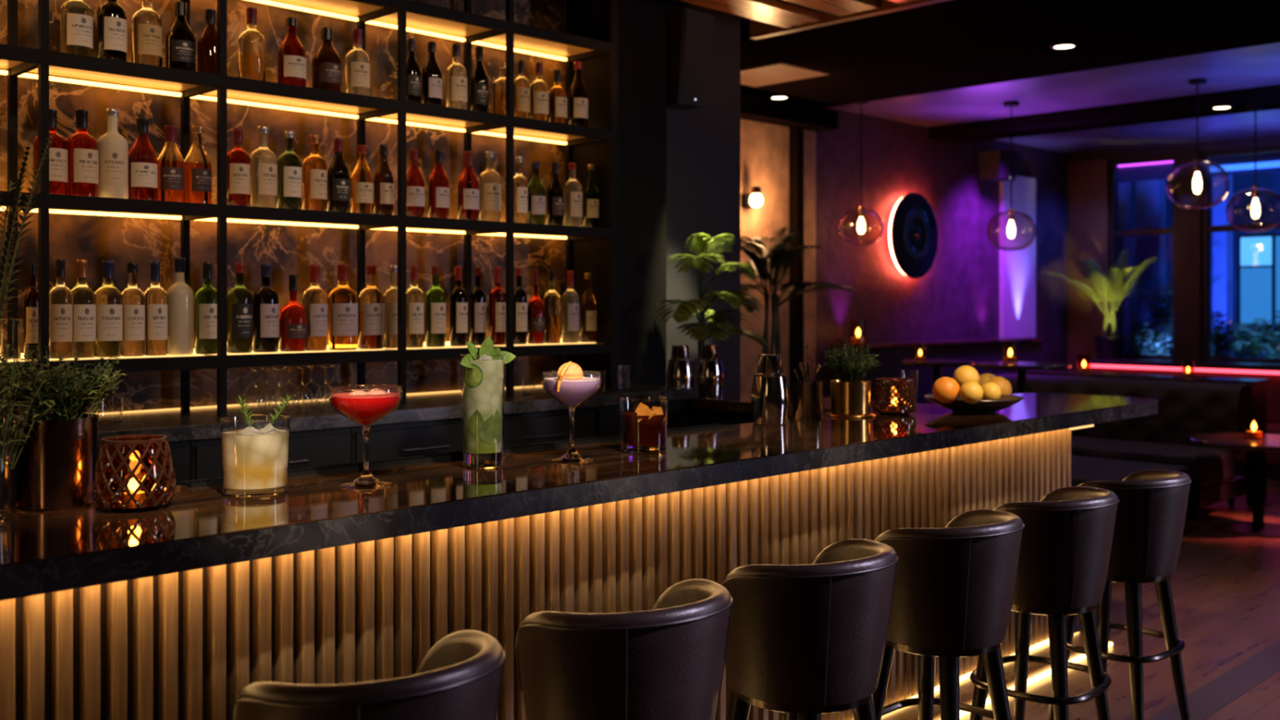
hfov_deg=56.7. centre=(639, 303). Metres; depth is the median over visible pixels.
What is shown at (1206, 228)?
window
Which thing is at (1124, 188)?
column
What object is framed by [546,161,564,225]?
bottle
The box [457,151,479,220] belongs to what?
bottle
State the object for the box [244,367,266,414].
wine glass
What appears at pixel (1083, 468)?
ottoman bench
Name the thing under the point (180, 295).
bottle
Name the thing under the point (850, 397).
planter
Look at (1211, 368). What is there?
window bench
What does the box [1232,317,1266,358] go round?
shrub
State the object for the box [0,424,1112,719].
bar counter
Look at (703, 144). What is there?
wall column
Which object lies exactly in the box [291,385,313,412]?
bowl
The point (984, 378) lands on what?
lemon
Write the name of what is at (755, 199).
wall sconce
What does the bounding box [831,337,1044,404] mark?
banquette
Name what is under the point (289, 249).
wall
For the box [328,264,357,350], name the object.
bottle
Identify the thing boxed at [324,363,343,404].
wine glass
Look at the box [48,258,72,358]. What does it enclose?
bottle
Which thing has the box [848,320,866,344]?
glass
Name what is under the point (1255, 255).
window
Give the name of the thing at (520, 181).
bottle
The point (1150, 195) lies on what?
window pane
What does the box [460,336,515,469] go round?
mint highball
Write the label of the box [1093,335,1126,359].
pot
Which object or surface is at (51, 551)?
countertop
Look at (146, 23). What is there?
bottle
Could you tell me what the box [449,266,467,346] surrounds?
bottle
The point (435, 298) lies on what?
bottle
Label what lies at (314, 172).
bottle
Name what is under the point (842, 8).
plank
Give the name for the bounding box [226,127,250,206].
bottle
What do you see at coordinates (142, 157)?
bottle
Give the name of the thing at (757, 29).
trim
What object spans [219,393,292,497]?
tumbler
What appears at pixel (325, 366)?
wine glass
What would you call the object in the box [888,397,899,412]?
candle
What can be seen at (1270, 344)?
shrub
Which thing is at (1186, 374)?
glass
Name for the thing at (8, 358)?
glass tumbler
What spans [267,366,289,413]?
wine glass
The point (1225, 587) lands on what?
floor
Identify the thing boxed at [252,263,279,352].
bottle
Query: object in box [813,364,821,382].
spoon
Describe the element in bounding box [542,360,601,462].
cocktail
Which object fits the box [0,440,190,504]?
bar cabinet
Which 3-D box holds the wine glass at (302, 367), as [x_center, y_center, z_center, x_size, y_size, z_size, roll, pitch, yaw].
[-1.234,0.312,4.336,0.076,0.168,0.076,0,0,21]
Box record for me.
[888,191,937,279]
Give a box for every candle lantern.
[92,434,175,511]
[872,377,915,415]
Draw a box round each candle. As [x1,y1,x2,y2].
[124,478,145,506]
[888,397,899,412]
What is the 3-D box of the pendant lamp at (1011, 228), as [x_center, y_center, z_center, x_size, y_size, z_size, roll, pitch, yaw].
[2.901,-0.993,9.272,0.370,1.161,0.370,0,0,-45]
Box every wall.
[0,0,564,418]
[740,107,1069,397]
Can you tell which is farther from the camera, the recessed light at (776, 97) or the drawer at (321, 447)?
the recessed light at (776, 97)
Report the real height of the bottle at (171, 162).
0.274 m
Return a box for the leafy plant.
[0,135,53,428]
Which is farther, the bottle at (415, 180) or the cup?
the bottle at (415, 180)
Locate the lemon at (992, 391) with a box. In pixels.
[982,382,1001,400]
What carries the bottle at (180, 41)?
on the shelving
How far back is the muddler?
4.57 m
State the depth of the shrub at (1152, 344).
12.85 m
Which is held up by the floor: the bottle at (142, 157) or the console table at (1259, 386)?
the console table at (1259, 386)
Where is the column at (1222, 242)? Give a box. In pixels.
[1212,174,1232,357]
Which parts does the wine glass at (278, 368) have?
stem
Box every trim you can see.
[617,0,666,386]
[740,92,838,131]
[749,0,949,39]
[789,125,804,395]
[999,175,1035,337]
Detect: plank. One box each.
[680,0,822,28]
[784,0,880,17]
[888,0,920,4]
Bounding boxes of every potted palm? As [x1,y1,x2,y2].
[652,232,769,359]
[740,226,856,354]
[1041,248,1155,359]
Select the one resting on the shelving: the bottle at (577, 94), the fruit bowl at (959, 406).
the bottle at (577, 94)
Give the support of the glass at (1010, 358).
on the table at (1022, 367)
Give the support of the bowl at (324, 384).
on the wine glass at (325, 366)
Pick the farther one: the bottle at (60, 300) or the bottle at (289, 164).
the bottle at (289, 164)
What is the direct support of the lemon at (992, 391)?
in the fruit bowl at (959, 406)
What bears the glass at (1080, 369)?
on the console table at (1259, 386)
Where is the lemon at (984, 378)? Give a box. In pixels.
[977,373,995,386]
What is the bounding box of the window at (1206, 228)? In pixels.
[1201,144,1279,362]
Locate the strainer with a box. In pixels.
[802,356,813,382]
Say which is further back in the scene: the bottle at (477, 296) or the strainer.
the bottle at (477, 296)
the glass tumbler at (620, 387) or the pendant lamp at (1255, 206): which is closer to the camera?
the glass tumbler at (620, 387)
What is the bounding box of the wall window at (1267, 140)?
[1066,134,1279,423]
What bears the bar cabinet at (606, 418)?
on the floor
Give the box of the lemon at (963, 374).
[953,365,979,388]
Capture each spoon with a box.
[805,343,808,382]
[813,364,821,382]
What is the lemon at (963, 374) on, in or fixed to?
in the fruit bowl at (959, 406)
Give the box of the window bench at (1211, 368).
[1082,357,1279,479]
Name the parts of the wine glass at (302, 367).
stem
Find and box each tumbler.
[0,319,22,360]
[95,397,123,424]
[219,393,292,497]
[521,377,535,395]
[592,370,605,391]
[617,364,630,388]
[619,395,668,453]
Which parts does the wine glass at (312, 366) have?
stem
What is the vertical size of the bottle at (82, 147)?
0.296 m
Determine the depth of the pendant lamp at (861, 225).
9.13 m
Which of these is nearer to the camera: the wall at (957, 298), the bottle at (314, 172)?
the bottle at (314, 172)
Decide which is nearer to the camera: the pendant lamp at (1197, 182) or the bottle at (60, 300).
the bottle at (60, 300)
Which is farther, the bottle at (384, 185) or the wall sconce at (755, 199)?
the wall sconce at (755, 199)
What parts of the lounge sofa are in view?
backrest, seat, leg, leg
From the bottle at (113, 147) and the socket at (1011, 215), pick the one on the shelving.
the bottle at (113, 147)
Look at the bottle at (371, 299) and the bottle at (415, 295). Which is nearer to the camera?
the bottle at (371, 299)
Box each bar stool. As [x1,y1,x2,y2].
[232,630,506,719]
[515,578,733,719]
[721,538,898,719]
[872,509,1024,719]
[969,486,1119,719]
[1047,469,1191,719]
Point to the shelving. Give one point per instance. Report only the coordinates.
(590, 36)
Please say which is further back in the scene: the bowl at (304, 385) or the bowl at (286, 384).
the bowl at (286, 384)
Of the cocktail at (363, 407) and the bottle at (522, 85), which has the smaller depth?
the cocktail at (363, 407)
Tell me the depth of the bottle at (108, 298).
3.98 m
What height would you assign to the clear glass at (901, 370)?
0.164 m
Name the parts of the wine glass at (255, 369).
stem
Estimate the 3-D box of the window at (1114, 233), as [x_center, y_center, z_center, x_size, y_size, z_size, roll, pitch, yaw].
[5.094,-0.454,11.970,0.080,2.060,0.690,0,0,-45]
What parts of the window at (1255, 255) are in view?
pane, pane, pane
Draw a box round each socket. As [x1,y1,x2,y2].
[857,206,865,217]
[1007,208,1015,220]
[1192,157,1202,172]
[1250,185,1260,198]
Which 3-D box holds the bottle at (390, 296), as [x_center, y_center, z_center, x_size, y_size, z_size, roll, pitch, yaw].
[-1.000,0.012,4.814,0.078,0.336,0.078,0,0,-45]
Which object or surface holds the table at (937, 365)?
on the floor
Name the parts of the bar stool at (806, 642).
leg, leg, plate, leg, leg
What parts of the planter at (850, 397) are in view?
pot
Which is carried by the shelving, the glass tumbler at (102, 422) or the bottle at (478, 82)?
the bottle at (478, 82)
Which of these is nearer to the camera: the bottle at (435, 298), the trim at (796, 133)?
the bottle at (435, 298)
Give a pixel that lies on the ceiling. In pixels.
(951, 44)
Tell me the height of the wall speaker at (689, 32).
0.490 m
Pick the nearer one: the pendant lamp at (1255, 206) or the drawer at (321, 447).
the drawer at (321, 447)
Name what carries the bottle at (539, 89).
on the shelving
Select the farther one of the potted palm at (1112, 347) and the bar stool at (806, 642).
the potted palm at (1112, 347)
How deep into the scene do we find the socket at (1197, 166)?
8.31 m
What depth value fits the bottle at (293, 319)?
4.46 m
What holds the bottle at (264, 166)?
on the shelving
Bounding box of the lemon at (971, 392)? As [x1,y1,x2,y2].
[960,381,983,404]
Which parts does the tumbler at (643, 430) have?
glass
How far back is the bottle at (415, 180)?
4.85 m
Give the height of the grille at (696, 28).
0.436 m
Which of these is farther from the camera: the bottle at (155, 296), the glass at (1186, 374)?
the glass at (1186, 374)
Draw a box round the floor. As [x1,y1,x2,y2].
[960,479,1279,719]
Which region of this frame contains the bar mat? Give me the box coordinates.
[181,423,733,488]
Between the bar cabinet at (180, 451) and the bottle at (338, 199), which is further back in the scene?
the bottle at (338, 199)
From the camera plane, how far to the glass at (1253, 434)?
7.86 m
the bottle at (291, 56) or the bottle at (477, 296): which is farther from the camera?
the bottle at (477, 296)
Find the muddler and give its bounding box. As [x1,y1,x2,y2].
[799,361,808,382]
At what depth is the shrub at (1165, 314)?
13.53 m
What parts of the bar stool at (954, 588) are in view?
leg, leg, plate, backrest, leg, leg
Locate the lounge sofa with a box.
[994,373,1251,519]
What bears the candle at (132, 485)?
on the candle lantern at (137, 500)
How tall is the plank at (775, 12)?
0.040 m
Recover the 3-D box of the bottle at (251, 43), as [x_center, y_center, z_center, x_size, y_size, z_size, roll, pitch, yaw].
[-1.434,-0.949,4.384,0.096,0.287,0.096,0,0,-45]
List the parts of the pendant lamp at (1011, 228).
bulb, rod, globe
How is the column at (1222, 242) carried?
on the ground
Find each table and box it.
[901,359,974,385]
[974,361,1071,393]
[1010,369,1270,505]
[1188,432,1279,537]
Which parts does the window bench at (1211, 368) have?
backrest, seat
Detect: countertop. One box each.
[0,382,695,455]
[0,392,1157,600]
[687,390,921,426]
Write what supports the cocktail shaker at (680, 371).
on the countertop at (733, 407)
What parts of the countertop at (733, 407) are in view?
door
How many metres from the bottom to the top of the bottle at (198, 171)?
0.281 m
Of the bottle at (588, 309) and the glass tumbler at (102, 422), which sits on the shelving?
the bottle at (588, 309)
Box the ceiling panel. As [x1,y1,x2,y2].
[740,62,829,86]
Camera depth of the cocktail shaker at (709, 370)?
5.69 m
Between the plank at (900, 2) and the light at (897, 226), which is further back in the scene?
the light at (897, 226)
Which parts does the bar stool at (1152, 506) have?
leg, leg, backrest, leg, plate, leg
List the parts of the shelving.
post, post, glow panel, post, post, glow panel, shelf rail, shelf rail, shelf rail, post, post, glow panel, post, shelf rail, post, glow panel, post, panel, post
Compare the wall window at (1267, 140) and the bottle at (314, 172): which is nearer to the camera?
the bottle at (314, 172)
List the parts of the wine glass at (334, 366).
stem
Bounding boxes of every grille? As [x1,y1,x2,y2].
[680,12,715,102]
[1000,151,1020,178]
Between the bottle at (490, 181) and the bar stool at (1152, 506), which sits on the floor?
the bar stool at (1152, 506)
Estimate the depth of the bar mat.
3.38 m
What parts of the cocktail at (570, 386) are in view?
stem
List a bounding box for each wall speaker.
[666,7,715,110]
[977,149,1020,182]
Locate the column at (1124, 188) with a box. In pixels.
[1117,182,1130,354]
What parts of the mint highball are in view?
glass, glass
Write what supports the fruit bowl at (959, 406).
on the countertop at (51, 551)
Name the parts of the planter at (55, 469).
pot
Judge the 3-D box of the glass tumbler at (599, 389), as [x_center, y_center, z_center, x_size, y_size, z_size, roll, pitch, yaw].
[-0.185,0.351,5.416,0.060,0.090,0.060,0,0,-45]
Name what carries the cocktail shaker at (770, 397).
on the countertop at (51, 551)
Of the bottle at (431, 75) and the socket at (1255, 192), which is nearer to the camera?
the bottle at (431, 75)
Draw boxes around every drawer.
[190,426,351,479]
[351,417,464,462]
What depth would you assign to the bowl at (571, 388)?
3.33 m
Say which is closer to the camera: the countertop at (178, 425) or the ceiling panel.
the countertop at (178, 425)
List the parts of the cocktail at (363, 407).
stem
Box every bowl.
[244,387,266,414]
[256,384,277,409]
[267,386,289,413]
[279,383,299,408]
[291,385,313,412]
[301,381,321,407]
[315,383,335,410]
[324,381,343,404]
[328,386,402,426]
[542,372,601,407]
[924,393,1023,413]
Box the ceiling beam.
[928,84,1279,143]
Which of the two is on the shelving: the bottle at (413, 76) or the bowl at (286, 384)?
the bottle at (413, 76)
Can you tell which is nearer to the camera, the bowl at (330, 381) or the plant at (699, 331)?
the bowl at (330, 381)
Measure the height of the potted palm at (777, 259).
2.033 m
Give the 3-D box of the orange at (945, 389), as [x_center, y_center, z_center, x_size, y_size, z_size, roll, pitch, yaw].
[1.229,0.347,4.761,0.107,0.107,0.107,0,0,-22]
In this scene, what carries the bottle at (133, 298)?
on the shelving
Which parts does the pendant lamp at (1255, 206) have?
globe, rod, bulb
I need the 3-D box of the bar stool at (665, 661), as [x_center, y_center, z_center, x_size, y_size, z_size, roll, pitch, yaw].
[-0.026,1.044,2.477,0.476,0.904,0.439,0,0,-42]
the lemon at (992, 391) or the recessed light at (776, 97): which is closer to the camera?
the lemon at (992, 391)
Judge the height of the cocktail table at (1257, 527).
0.600 m
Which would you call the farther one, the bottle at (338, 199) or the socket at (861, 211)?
the socket at (861, 211)
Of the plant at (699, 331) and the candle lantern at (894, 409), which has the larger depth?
the plant at (699, 331)
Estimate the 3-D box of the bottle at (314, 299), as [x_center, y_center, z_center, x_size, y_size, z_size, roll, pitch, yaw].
[-1.251,0.014,4.564,0.094,0.331,0.095,0,0,-45]
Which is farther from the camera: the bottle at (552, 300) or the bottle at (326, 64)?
the bottle at (552, 300)
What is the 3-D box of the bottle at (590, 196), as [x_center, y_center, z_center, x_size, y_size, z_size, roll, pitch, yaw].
[-0.230,-0.503,5.575,0.076,0.304,0.076,0,0,-45]
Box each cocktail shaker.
[666,344,694,387]
[695,344,723,396]
[751,354,789,425]
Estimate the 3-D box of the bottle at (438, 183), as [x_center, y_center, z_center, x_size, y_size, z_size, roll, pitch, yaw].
[-0.843,-0.498,4.969,0.087,0.293,0.087,0,0,-45]
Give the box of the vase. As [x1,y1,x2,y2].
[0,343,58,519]
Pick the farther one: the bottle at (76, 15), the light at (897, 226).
the light at (897, 226)
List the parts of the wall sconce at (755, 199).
plate, bulb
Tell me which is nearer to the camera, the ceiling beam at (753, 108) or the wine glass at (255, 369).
the wine glass at (255, 369)
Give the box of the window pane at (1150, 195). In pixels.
[1135,179,1165,355]
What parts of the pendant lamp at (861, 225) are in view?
rod, globe, bulb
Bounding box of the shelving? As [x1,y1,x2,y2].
[0,0,617,422]
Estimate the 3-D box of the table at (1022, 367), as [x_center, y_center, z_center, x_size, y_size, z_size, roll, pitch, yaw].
[2.659,0.956,8.259,0.640,1.080,0.640,0,0,-45]
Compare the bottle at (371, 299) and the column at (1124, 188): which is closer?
the bottle at (371, 299)
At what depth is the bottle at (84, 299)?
3.93 m
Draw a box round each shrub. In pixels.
[1119,321,1173,355]
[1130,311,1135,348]
[1139,275,1173,355]
[1209,310,1250,357]
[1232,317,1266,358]
[1244,311,1279,359]
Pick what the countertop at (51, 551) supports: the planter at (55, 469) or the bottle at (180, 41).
the planter at (55, 469)
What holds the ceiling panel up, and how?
attached to the ceiling
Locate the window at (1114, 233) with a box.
[1109,153,1177,359]
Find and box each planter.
[0,345,126,511]
[822,341,880,417]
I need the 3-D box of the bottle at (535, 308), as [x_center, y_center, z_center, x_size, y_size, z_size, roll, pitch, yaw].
[-0.468,0.012,5.339,0.079,0.335,0.080,0,0,-45]
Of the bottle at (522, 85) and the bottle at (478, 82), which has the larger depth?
the bottle at (522, 85)
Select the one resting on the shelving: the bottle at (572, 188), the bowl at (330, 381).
the bottle at (572, 188)
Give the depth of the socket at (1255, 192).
8.82 m
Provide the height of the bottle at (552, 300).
0.334 m
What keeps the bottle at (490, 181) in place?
on the shelving
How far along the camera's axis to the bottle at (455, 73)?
5.00 m
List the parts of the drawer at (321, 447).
handle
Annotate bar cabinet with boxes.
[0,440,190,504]
[593,399,688,436]
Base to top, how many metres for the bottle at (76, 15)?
0.276 m
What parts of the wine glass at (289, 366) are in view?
stem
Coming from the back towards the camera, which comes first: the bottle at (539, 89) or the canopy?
the canopy
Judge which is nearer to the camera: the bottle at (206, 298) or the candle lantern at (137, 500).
the candle lantern at (137, 500)
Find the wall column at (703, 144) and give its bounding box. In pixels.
[637,0,740,392]
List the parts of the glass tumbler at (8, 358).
glass, glass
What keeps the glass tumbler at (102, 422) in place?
on the countertop at (178, 425)
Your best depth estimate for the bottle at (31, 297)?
3.83 m
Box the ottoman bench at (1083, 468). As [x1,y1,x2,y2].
[1071,455,1190,488]
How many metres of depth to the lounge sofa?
8.77 m
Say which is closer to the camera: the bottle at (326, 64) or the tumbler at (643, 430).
the tumbler at (643, 430)
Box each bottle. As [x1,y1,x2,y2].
[23,263,38,359]
[33,108,67,195]
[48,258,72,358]
[60,0,93,56]
[66,108,98,196]
[71,259,96,358]
[94,260,122,357]
[96,0,127,61]
[97,107,128,198]
[121,262,144,356]
[128,117,157,200]
[131,0,162,66]
[143,261,167,355]
[157,124,185,202]
[165,1,195,71]
[166,257,193,355]
[184,125,212,204]
[195,262,217,354]
[196,8,217,74]
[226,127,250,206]
[226,262,253,353]
[238,6,265,80]
[249,125,277,208]
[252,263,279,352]
[276,130,302,208]
[277,17,306,86]
[279,274,307,351]
[302,134,327,210]
[302,264,327,351]
[311,26,342,91]
[326,137,350,212]
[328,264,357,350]
[345,28,369,95]
[351,144,373,213]
[358,265,384,349]
[373,143,394,214]
[383,265,397,348]
[406,38,421,102]
[406,149,424,217]
[406,265,423,347]
[421,40,442,106]
[425,266,445,346]
[428,149,448,217]
[445,43,466,109]
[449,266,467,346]
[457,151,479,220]
[469,45,488,112]
[469,266,485,346]
[478,151,501,221]
[488,266,506,345]
[493,62,506,115]
[514,59,529,118]
[514,156,527,222]
[514,267,527,344]
[527,160,545,224]
[527,269,545,343]
[529,62,548,120]
[542,270,560,343]
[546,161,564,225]
[548,69,567,123]
[561,271,579,342]
[563,162,582,226]
[568,61,587,126]
[579,272,596,342]
[582,164,599,227]
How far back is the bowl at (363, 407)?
2.88 m
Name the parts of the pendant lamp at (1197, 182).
bulb, rod, globe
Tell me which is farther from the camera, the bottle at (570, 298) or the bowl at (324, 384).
the bottle at (570, 298)
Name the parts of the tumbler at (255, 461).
glass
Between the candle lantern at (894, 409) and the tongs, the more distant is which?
the candle lantern at (894, 409)
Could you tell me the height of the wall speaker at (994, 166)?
0.260 m
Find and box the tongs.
[793,368,801,382]
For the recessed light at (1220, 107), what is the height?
0.008 m
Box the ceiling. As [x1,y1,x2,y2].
[740,0,1279,154]
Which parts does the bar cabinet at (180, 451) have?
handle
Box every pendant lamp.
[839,100,884,245]
[986,101,1035,250]
[1165,78,1229,209]
[1225,104,1279,232]
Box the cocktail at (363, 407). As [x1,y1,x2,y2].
[328,384,402,488]
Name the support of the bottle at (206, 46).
on the shelving
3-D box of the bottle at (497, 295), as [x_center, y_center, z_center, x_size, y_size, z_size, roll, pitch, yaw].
[-0.622,0.009,5.187,0.077,0.341,0.078,0,0,-45]
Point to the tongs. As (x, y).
(794, 370)
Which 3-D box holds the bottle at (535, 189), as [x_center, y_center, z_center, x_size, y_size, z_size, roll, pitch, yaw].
[-0.468,-0.496,5.339,0.086,0.290,0.087,0,0,-45]
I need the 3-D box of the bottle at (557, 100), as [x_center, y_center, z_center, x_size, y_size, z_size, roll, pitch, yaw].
[-0.378,-0.937,5.429,0.088,0.263,0.088,0,0,-45]
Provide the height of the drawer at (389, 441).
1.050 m
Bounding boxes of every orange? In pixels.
[932,377,959,403]
[986,376,1012,395]
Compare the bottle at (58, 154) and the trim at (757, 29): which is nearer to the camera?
the bottle at (58, 154)
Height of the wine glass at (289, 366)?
0.168 m
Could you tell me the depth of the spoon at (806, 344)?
4.55 m
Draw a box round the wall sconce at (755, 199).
[741,186,763,208]
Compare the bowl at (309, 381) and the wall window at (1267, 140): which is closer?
the bowl at (309, 381)
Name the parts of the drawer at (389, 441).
handle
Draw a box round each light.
[768,95,789,99]
[888,196,906,275]
[1050,43,1077,49]
[1210,105,1233,109]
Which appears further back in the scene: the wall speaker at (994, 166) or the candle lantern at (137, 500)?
the wall speaker at (994, 166)
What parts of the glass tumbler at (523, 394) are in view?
glass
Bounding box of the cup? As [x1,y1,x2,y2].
[792,380,822,420]
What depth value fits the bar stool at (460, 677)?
1.89 m
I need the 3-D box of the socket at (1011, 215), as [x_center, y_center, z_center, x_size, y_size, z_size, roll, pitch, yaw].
[2.901,-0.698,9.272,0.060,0.093,0.060,0,0,-45]
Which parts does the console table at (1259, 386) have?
leg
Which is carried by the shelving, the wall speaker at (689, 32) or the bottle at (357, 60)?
the bottle at (357, 60)
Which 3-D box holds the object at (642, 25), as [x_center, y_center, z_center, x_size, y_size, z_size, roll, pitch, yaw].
[-0.099,-0.029,6.114,0.499,3.050,0.170,0,0,-45]
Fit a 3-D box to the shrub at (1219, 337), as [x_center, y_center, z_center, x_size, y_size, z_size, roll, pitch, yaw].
[6.052,0.807,12.389,0.672,1.477,0.576,0,0,-45]
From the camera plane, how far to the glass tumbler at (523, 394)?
5.11 m
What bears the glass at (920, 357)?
on the table at (937, 365)
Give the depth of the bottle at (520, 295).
5.24 m
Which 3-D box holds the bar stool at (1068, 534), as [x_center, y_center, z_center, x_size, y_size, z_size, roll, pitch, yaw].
[1.298,1.044,3.787,0.439,0.904,0.476,0,0,42]
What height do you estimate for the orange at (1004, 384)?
0.111 m
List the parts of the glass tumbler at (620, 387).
glass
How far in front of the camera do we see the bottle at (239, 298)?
4.32 m
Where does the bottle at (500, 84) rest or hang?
on the shelving
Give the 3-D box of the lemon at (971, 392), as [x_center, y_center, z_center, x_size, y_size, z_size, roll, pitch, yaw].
[1.315,0.352,4.705,0.090,0.089,0.091,0,0,-16]
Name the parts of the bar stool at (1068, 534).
leg, leg, plate, backrest, leg, leg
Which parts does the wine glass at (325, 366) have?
stem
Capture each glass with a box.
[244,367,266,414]
[256,366,277,409]
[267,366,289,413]
[279,365,299,408]
[291,365,313,412]
[301,364,321,407]
[315,364,335,410]
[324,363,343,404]
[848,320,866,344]
[901,369,918,409]
[914,343,925,360]
[1002,341,1017,363]
[1078,354,1090,373]
[1183,361,1193,376]
[1244,413,1263,439]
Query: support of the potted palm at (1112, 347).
on the window bench at (1211, 368)
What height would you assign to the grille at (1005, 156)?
0.231 m
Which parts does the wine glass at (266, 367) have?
stem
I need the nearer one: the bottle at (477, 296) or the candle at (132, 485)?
the candle at (132, 485)
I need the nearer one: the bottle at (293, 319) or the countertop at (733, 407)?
the bottle at (293, 319)
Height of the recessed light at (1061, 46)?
0.008 m
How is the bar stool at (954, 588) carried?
on the floor
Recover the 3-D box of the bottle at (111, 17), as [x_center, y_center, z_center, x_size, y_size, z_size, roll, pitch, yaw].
[-1.793,-0.951,4.028,0.094,0.292,0.094,0,0,-45]
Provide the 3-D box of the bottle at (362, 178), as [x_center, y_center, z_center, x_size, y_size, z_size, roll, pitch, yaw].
[-1.103,-0.490,4.711,0.088,0.278,0.089,0,0,-45]
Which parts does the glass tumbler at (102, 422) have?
glass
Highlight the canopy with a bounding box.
[1117,151,1279,182]

